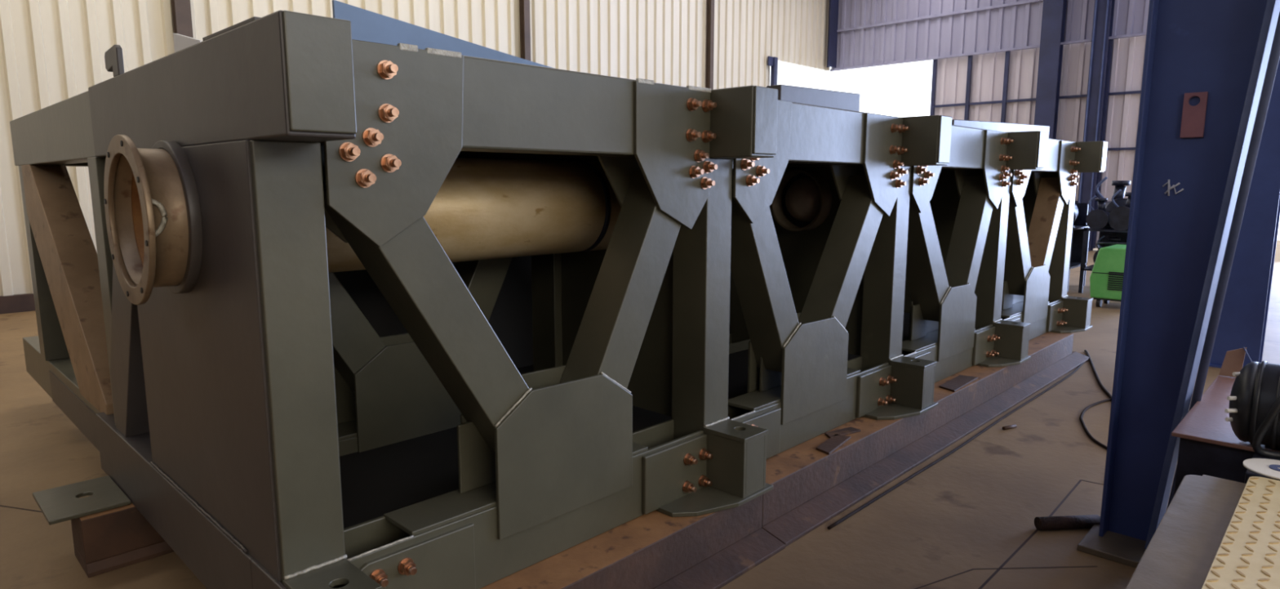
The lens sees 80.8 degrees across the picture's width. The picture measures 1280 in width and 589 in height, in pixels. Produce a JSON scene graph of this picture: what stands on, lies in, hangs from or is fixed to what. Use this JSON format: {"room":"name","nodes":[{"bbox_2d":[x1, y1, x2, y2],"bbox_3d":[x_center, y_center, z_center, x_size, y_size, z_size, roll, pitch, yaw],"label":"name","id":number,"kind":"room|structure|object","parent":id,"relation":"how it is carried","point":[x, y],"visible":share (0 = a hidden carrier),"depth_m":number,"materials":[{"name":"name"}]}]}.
{"room":"factory workshop","nodes":[
{"label":"factory workshop","id":0,"kind":"room"},
{"bbox_2d":[0,0,829,295],"bbox_3d":[-3.636,-4.514,13.773,0.075,7.780,27.500,8,12,43],"label":"wall","id":1,"kind":"structure","parent":0,"point":[51,51],"depth_m":13.85,"materials":[{"name":"beige metal"}]},
{"bbox_2d":[0,293,35,313],"bbox_3d":[-3.612,-0.553,14.329,0.120,0.220,27.500,8,12,43],"label":"baseboard","id":2,"kind":"structure","parent":1,"relation":"attached to","point":[16,303],"depth_m":9.71,"materials":[{"name":"brown wood"}]},
{"bbox_2d":[777,60,829,89],"bbox_3d":[4.819,-4.357,22.650,0.035,4.900,3.150,8,12,43],"label":"window","id":3,"kind":"structure","parent":1,"relation":"in","point":[788,73],"depth_m":22.31,"materials":[{"name":"white glass"}]},
{"bbox_2d":[826,0,838,67],"bbox_3d":[5.831,-8.365,22.903,0.180,2.800,0.450,8,12,43],"label":"column","id":4,"kind":"structure","parent":1,"relation":"attached to","point":[833,4],"depth_m":22.90,"materials":[{"name":"blue metal"}]},
{"bbox_2d":[0,240,1279,588],"bbox_3d":[6.900,0.291,9.816,21.500,0.120,35.500,8,12,43],"label":"floor","id":5,"kind":"structure","parent":0,"point":[974,507],"depth_m":3.91,"materials":[{"name":"concrete"}]},
{"bbox_2d":[0,504,42,512],"bbox_3d":[-3.504,1.109,3.779,1.128,0.002,0.256,-2,9,-14],"label":"trim","id":6,"kind":"structure","parent":5,"relation":"on","point":[0,504],"depth_m":3.86,"materials":[{"name":"metal"}]},
{"bbox_2d":[71,502,173,577],"bbox_3d":[0.166,0.671,5.920,0.280,0.250,7.480,8,12,43],"label":"support beam","id":7,"kind":"structure","parent":5,"relation":"on","point":[113,539],"depth_m":3.26,"materials":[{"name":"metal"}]},
{"bbox_2d":[32,475,130,524],"bbox_3d":[-2.495,0.910,3.359,0.420,0.018,0.288,8,12,43],"label":"plate","id":8,"kind":"object","parent":7,"relation":"on","point":[62,503],"visible":1,"depth_m":3.32,"materials":[{"name":"grey paint"}]},
{"bbox_2d":[171,0,193,37],"bbox_3d":[-6.499,-3.951,10.680,0.150,8.000,0.200,8,12,43],"label":"wall column","id":9,"kind":"structure","parent":5,"relation":"on","point":[181,9],"depth_m":10.64,"materials":[{"name":"metal"}]},
{"bbox_2d":[519,0,530,60],"bbox_3d":[-2.277,-4.584,15.008,0.150,8.000,0.140,8,12,43],"label":"wall column","id":10,"kind":"structure","parent":5,"relation":"on","point":[524,5],"depth_m":14.89,"materials":[{"name":"metal"}]},
{"bbox_2d":[480,494,785,588],"bbox_3d":[-0.391,1.141,2.722,0.530,0.250,2.495,8,12,43],"label":"support beam","id":11,"kind":"structure","parent":5,"relation":"on","point":[654,549],"depth_m":3.06,"materials":[{"name":"metal"}]},
{"bbox_2d":[9,9,1107,588],"bbox_3d":[-0.195,-0.476,6.281,5.292,1.915,7.970,8,12,43],"label":"frame","id":12,"kind":"object","parent":11,"relation":"on","point":[416,417],"visible":0.99,"depth_m":3.08,"materials":[{"name":"grey paint"}]},
{"bbox_2d":[173,33,202,52],"bbox_3d":[-1.519,-0.838,2.536,0.280,0.117,0.015,8,12,43],"label":"board","id":13,"kind":"object","parent":12,"relation":"on","point":[181,42],"visible":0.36,"depth_m":2.56,"materials":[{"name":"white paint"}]},
{"bbox_2d":[103,134,621,304],"bbox_3d":[-0.891,-0.333,3.049,0.524,0.524,2.028,8,12,43],"label":"tube","id":14,"kind":"object","parent":12,"relation":"attached to","point":[483,208],"visible":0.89,"depth_m":2.92,"materials":[{"name":"gold"}]},
{"bbox_2d":[332,0,555,68],"bbox_3d":[-0.555,-0.833,2.500,0.012,0.120,0.938,8,12,43],"label":"sheet","id":15,"kind":"object","parent":12,"relation":"on","point":[366,25],"visible":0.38,"depth_m":2.31,"materials":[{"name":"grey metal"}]},
{"bbox_2d":[770,169,831,231],"bbox_3d":[1.297,-0.668,5.306,0.408,0.408,0.765,8,12,43],"label":"tube","id":16,"kind":"object","parent":12,"relation":"attached to","point":[802,199],"visible":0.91,"depth_m":5.04,"materials":[{"name":"metal"}]},
{"bbox_2d":[766,84,859,111],"bbox_3d":[0.962,-1.068,4.117,0.090,0.118,0.820,8,12,43],"label":"box","id":17,"kind":"object","parent":12,"relation":"on","point":[820,97],"visible":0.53,"depth_m":4.06,"materials":[{"name":"grey metal"}]},
{"bbox_2d":[951,119,1049,137],"bbox_3d":[2.969,-1.374,6.173,0.090,0.128,2.200,8,12,43],"label":"box","id":18,"kind":"object","parent":12,"relation":"on","point":[993,126],"visible":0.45,"depth_m":6.04,"materials":[{"name":"white"}]},
{"bbox_2d":[705,0,714,89],"bbox_3d":[1.765,-5.189,19.151,0.150,8.000,0.130,8,12,43],"label":"wall column","id":19,"kind":"structure","parent":5,"relation":"on","point":[710,3],"depth_m":18.96,"materials":[{"name":"metal"}]},
{"bbox_2d":[767,56,777,85],"bbox_3d":[3.681,-4.069,21.337,0.130,5.150,0.380,8,12,43],"label":"post","id":20,"kind":"object","parent":5,"relation":"on","point":[772,61],"visible":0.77,"depth_m":21.03,"materials":[{"name":"metal"}]},
{"bbox_2d":[761,331,1088,546],"bbox_3d":[2.291,0.739,5.474,0.525,0.250,5.218,8,12,43],"label":"support beam","id":21,"kind":"structure","parent":5,"relation":"on","point":[811,486],"depth_m":4.42,"materials":[{"name":"metal"}]},
{"bbox_2d":[815,434,850,454],"bbox_3d":[1.045,0.810,4.083,0.088,0.012,0.319,6,10,35],"label":"steel offcut","id":22,"kind":"object","parent":21,"relation":"on","point":[828,446],"visible":1,"depth_m":4.06,"materials":[{"name":"metal"}]},
{"bbox_2d":[824,426,860,437],"bbox_3d":[1.141,0.783,4.268,0.239,0.012,0.071,-5,10,-31],"label":"steel offcut","id":23,"kind":"object","parent":21,"relation":"on","point":[848,430],"visible":1,"depth_m":4.26,"materials":[{"name":"metal"}]},
{"bbox_2d":[938,374,977,391],"bbox_3d":[2.252,0.626,5.336,0.124,0.012,0.479,7,11,41],"label":"steel offcut","id":24,"kind":"object","parent":21,"relation":"on","point":[959,381],"visible":1,"depth_m":5.32,"materials":[{"name":"metal"}]},
{"bbox_2d":[827,361,1084,528],"bbox_3d":[2.605,0.871,5.383,0.069,0.016,4.901,8,11,43],"label":"cable","id":25,"kind":"object","parent":5,"relation":"on","point":[946,455],"visible":0.99,"depth_m":4.51,"materials":[{"name":"black rubber"}]},
{"bbox_2d":[915,565,1097,588],"bbox_3d":[1.422,1.200,3.188,1.157,0.002,0.134,-2,9,-16],"label":"trim","id":26,"kind":"structure","parent":5,"relation":"on","point":[1074,566],"depth_m":3.26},
{"bbox_2d":[1002,423,1017,430],"bbox_3d":[2.518,0.904,5.128,0.117,0.024,0.024,-4,9,-26],"label":"scrap","id":27,"kind":"object","parent":5,"relation":"on","point":[1015,425],"visible":1,"depth_m":5.12,"materials":[{"name":"metal"}]},
{"bbox_2d":[977,479,1103,588],"bbox_3d":[2.086,1.149,3.537,0.426,0.002,1.695,8,12,43],"label":"cable","id":28,"kind":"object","parent":5,"relation":"on","point":[990,577],"depth_m":3.50,"materials":[{"name":"black rubber"}]},
{"bbox_2d":[1034,0,1066,139],"bbox_3d":[10.369,-5.177,19.117,0.460,8.000,0.300,8,12,43],"label":"wall column","id":29,"kind":"structure","parent":5,"relation":"on","point":[1054,11],"depth_m":18.92,"materials":[{"name":"blue metal"}]},
{"bbox_2d":[1034,514,1100,529],"bbox_3d":[2.106,1.101,3.644,0.377,0.062,0.063,-1,8,-5],"label":"rolled sacking","id":30,"kind":"object","parent":5,"relation":"on","point":[1067,522],"visible":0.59,"depth_m":3.62,"materials":[{"name":"black fabric"}]},
{"bbox_2d":[1066,202,1089,291],"bbox_3d":[6.482,-0.829,12.378,1.350,1.350,1.000,8,12,43],"label":"rack","id":31,"kind":"object","parent":5,"relation":"on","point":[1080,223],"visible":0.17,"depth_m":12.28,"materials":[{"name":"black metal"}]},
{"bbox_2d":[1072,211,1076,226],"bbox_3d":[6.615,-1.321,11.714,0.382,0.575,0.367,8,12,43],"label":"motor","id":32,"kind":"object","parent":31,"relation":"on","point":[1074,212],"visible":0.08,"depth_m":11.51,"materials":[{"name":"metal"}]},
{"bbox_2d":[1072,203,1078,225],"bbox_3d":[6.802,-1.479,12.151,0.483,0.767,0.456,-5,10,-33],"label":"motor","id":33,"kind":"object","parent":31,"relation":"on","point":[1076,209],"visible":0.06,"depth_m":12.12,"materials":[{"name":"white metal"}]},
{"bbox_2d":[1070,262,1086,268],"bbox_3d":[6.482,-0.522,12.423,1.350,0.030,1.000,8,12,43],"label":"shelf","id":34,"kind":"object","parent":31,"relation":"attached to","point":[1073,264],"depth_m":12.04,"materials":[{"name":"black metal"}]},
{"bbox_2d":[1072,225,1089,230],"bbox_3d":[6.482,-1.115,12.336,1.350,0.030,1.000,8,12,43],"label":"shelf","id":35,"kind":"object","parent":31,"relation":"attached to","point":[1077,227],"depth_m":11.99,"materials":[{"name":"black metal"}]},
{"bbox_2d":[1080,398,1111,448],"bbox_3d":[3.179,0.903,5.155,0.329,0.018,2.220,6,10,36],"label":"cable","id":36,"kind":"object","parent":5,"relation":"on","point":[1085,409],"visible":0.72,"depth_m":5.25,"materials":[{"name":"black rubber"}]},
{"bbox_2d":[1077,0,1115,251],"bbox_3d":[11.140,-5.062,18.340,0.360,8.000,0.360,8,12,43],"label":"wall column","id":37,"kind":"structure","parent":5,"relation":"on","point":[1104,10],"depth_m":18.26,"materials":[{"name":"blue metal"}]},
{"bbox_2d":[1084,349,1111,400],"bbox_3d":[3.721,0.777,6.003,0.058,0.022,3.322,4,9,25],"label":"cable","id":38,"kind":"object","parent":5,"relation":"on","point":[1101,385],"visible":0.48,"depth_m":6.41,"materials":[{"name":"black rubber"}]},
{"bbox_2d":[1078,226,1127,293],"bbox_3d":[7.471,-0.689,11.433,1.100,1.350,1.000,8,12,43],"label":"rack","id":39,"kind":"object","parent":5,"relation":"on","point":[1111,232],"visible":0.21,"depth_m":11.50,"materials":[{"name":"black metal"}]},
{"bbox_2d":[1080,264,1093,271],"bbox_3d":[7.471,-0.382,11.478,1.100,0.030,1.000,8,12,43],"label":"shelf","id":40,"kind":"object","parent":39,"relation":"attached to","point":[1082,268],"depth_m":11.48,"materials":[{"name":"black metal"}]},
{"bbox_2d":[1085,195,1110,229],"bbox_3d":[6.965,-1.241,11.388,0.307,0.511,0.335,8,12,43],"label":"motor","id":41,"kind":"object","parent":39,"relation":"on","point":[1098,219],"visible":0.94,"depth_m":11.33,"materials":[{"name":"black metal"}]},
{"bbox_2d":[1083,227,1127,232],"bbox_3d":[7.471,-0.976,11.391,1.100,0.030,1.000,8,12,43],"label":"shelf","id":42,"kind":"object","parent":39,"relation":"attached to","point":[1086,229],"depth_m":11.26,"materials":[{"name":"black metal"}]},
{"bbox_2d":[1093,235,1120,263],"bbox_3d":[7.207,-0.657,11.540,0.335,0.511,0.305,-4,9,-25],"label":"motor","id":43,"kind":"object","parent":39,"relation":"on","point":[1113,239],"visible":0.3,"depth_m":11.51,"materials":[{"name":"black metal"}]},
{"bbox_2d":[1095,176,1130,227],"bbox_3d":[7.341,-1.422,11.659,0.564,0.798,0.522,2,9,15],"label":"motor","id":44,"kind":"object","parent":39,"relation":"on","point":[1119,199],"visible":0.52,"depth_m":11.55,"materials":[{"name":"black metal"}]},
{"bbox_2d":[1108,189,1131,231],"bbox_3d":[7.226,-1.252,11.143,0.381,0.607,0.361,-6,10,-34],"label":"motor","id":45,"kind":"object","parent":39,"relation":"on","point":[1118,217],"visible":0.61,"depth_m":11.09,"materials":[{"name":"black metal"}]},
{"bbox_2d":[1089,241,1126,306],"bbox_3d":[6.533,-0.277,10.217,0.595,0.884,0.720,8,12,43],"label":"machine","id":46,"kind":"object","parent":5,"relation":"on","point":[1106,277],"visible":0.57,"depth_m":10.04,"materials":[{"name":"green metal"}]},
{"bbox_2d":[1107,271,1123,290],"bbox_3d":[6.312,-0.175,9.961,0.200,0.240,0.010,8,12,43],"label":"vent grille","id":47,"kind":"object","parent":46,"relation":"attached to","point":[1115,279],"depth_m":9.97,"materials":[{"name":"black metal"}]},
{"bbox_2d":[1076,0,1279,567],"bbox_3d":[2.532,-2.767,2.674,1.017,8.001,0.500,8,12,43],"label":"column","id":48,"kind":"structure","parent":5,"relation":"on","point":[1210,68],"depth_m":3.23,"materials":[{"name":"blue metal"}]},
{"bbox_2d":[1125,474,1246,588],"bbox_3d":[1.659,1.079,1.489,1.240,0.735,1.600,8,12,43],"label":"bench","id":49,"kind":"object","parent":5,"relation":"on","point":[1183,548],"visible":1,"depth_m":1.98,"materials":[{"name":"grey metal"}]},
{"bbox_2d":[1201,475,1279,588],"bbox_3d":[1.679,0.714,1.381,1.037,0.018,1.750,8,12,43],"label":"plate","id":50,"kind":"object","parent":49,"relation":"on","point":[1247,556],"visible":1,"depth_m":1.90,"materials":[{"name":"beige metal"}]},
{"bbox_2d":[1244,453,1279,483],"bbox_3d":[2.174,0.945,2.344,0.500,0.752,0.240,8,12,43],"label":"block","id":51,"kind":"object","parent":50,"relation":"on","point":[1249,473],"visible":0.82,"depth_m":2.38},
{"bbox_2d":[1242,457,1279,479],"bbox_3d":[2.031,0.554,2.384,0.190,0.010,0.190,8,12,43],"label":"disc","id":52,"kind":"object","parent":51,"relation":"on","point":[1270,468],"visible":1,"depth_m":2.40,"materials":[{"name":"white paint"}]},
{"bbox_2d":[1171,374,1279,494],"bbox_3d":[2.814,0.872,2.853,1.193,0.750,1.250,8,12,43],"label":"workbench","id":53,"kind":"object","parent":5,"relation":"on","point":[1209,445],"visible":0.4,"depth_m":2.76,"materials":[{"name":"brown wood"}]},
{"bbox_2d":[1218,346,1252,377],"bbox_3d":[2.810,0.321,3.498,0.041,0.152,0.186,-4,9,-25],"label":"plate","id":54,"kind":"object","parent":53,"relation":"on","point":[1233,360],"visible":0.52,"depth_m":3.54,"materials":[{"name":"brown metal"}]},
{"bbox_2d":[1224,360,1279,457],"bbox_3d":[2.322,0.392,2.449,0.654,0.323,0.365,7,11,39],"label":"motor","id":55,"kind":"object","parent":53,"relation":"on","point":[1254,408],"visible":1,"depth_m":2.54,"materials":[{"name":"metal"}]},
{"bbox_2d":[1199,58,1279,368],"bbox_3d":[5.380,-3.314,6.417,0.650,8.000,0.400,8,12,43],"label":"column","id":56,"kind":"structure","parent":5,"relation":"on","point":[1242,322],"depth_m":6.63,"materials":[{"name":"blue metal"}]},
{"bbox_2d":[831,0,1149,68],"bbox_3d":[13.703,-7.292,15.819,21.500,2.850,0.075,8,12,43],"label":"wall","id":57,"kind":"structure","parent":0,"point":[1018,25],"depth_m":20.81,"materials":[{"name":"grey metal"}]},
{"bbox_2d":[836,0,1043,32],"bbox_3d":[13.649,-6.992,15.806,21.500,0.070,0.080,8,12,43],"label":"trim","id":58,"kind":"structure","parent":57,"relation":"attached to","point":[1025,2],"depth_m":20.80,"materials":[{"name":"grey metal"}]},
{"bbox_2d":[929,47,1039,124],"bbox_3d":[9.380,-3.994,20.624,2.955,5.120,0.165,8,12,43],"label":"window","id":59,"kind":"structure","parent":57,"relation":"in","point":[996,86],"depth_m":20.39,"materials":[{"name":"white glass"}]},
{"bbox_2d":[830,32,1146,71],"bbox_3d":[13.648,-5.864,15.972,21.500,0.060,0.080,8,12,43],"label":"trim","id":60,"kind":"structure","parent":57,"relation":"attached to","point":[1139,33],"depth_m":20.25,"materials":[{"name":"grey metal"}]},
{"bbox_2d":[1056,41,1091,202],"bbox_3d":[10.946,-3.773,19.128,0.900,5.120,0.165,8,12,43],"label":"window","id":61,"kind":"structure","parent":57,"relation":"in","point":[1076,56],"depth_m":19.00,"materials":[{"name":"white glass"}]},
{"bbox_2d":[1093,35,1146,248],"bbox_3d":[12.601,-3.539,17.548,3.700,5.120,0.165,8,12,43],"label":"window","id":62,"kind":"structure","parent":57,"relation":"in","point":[1126,54],"depth_m":18.31,"materials":[{"name":"white glass"}]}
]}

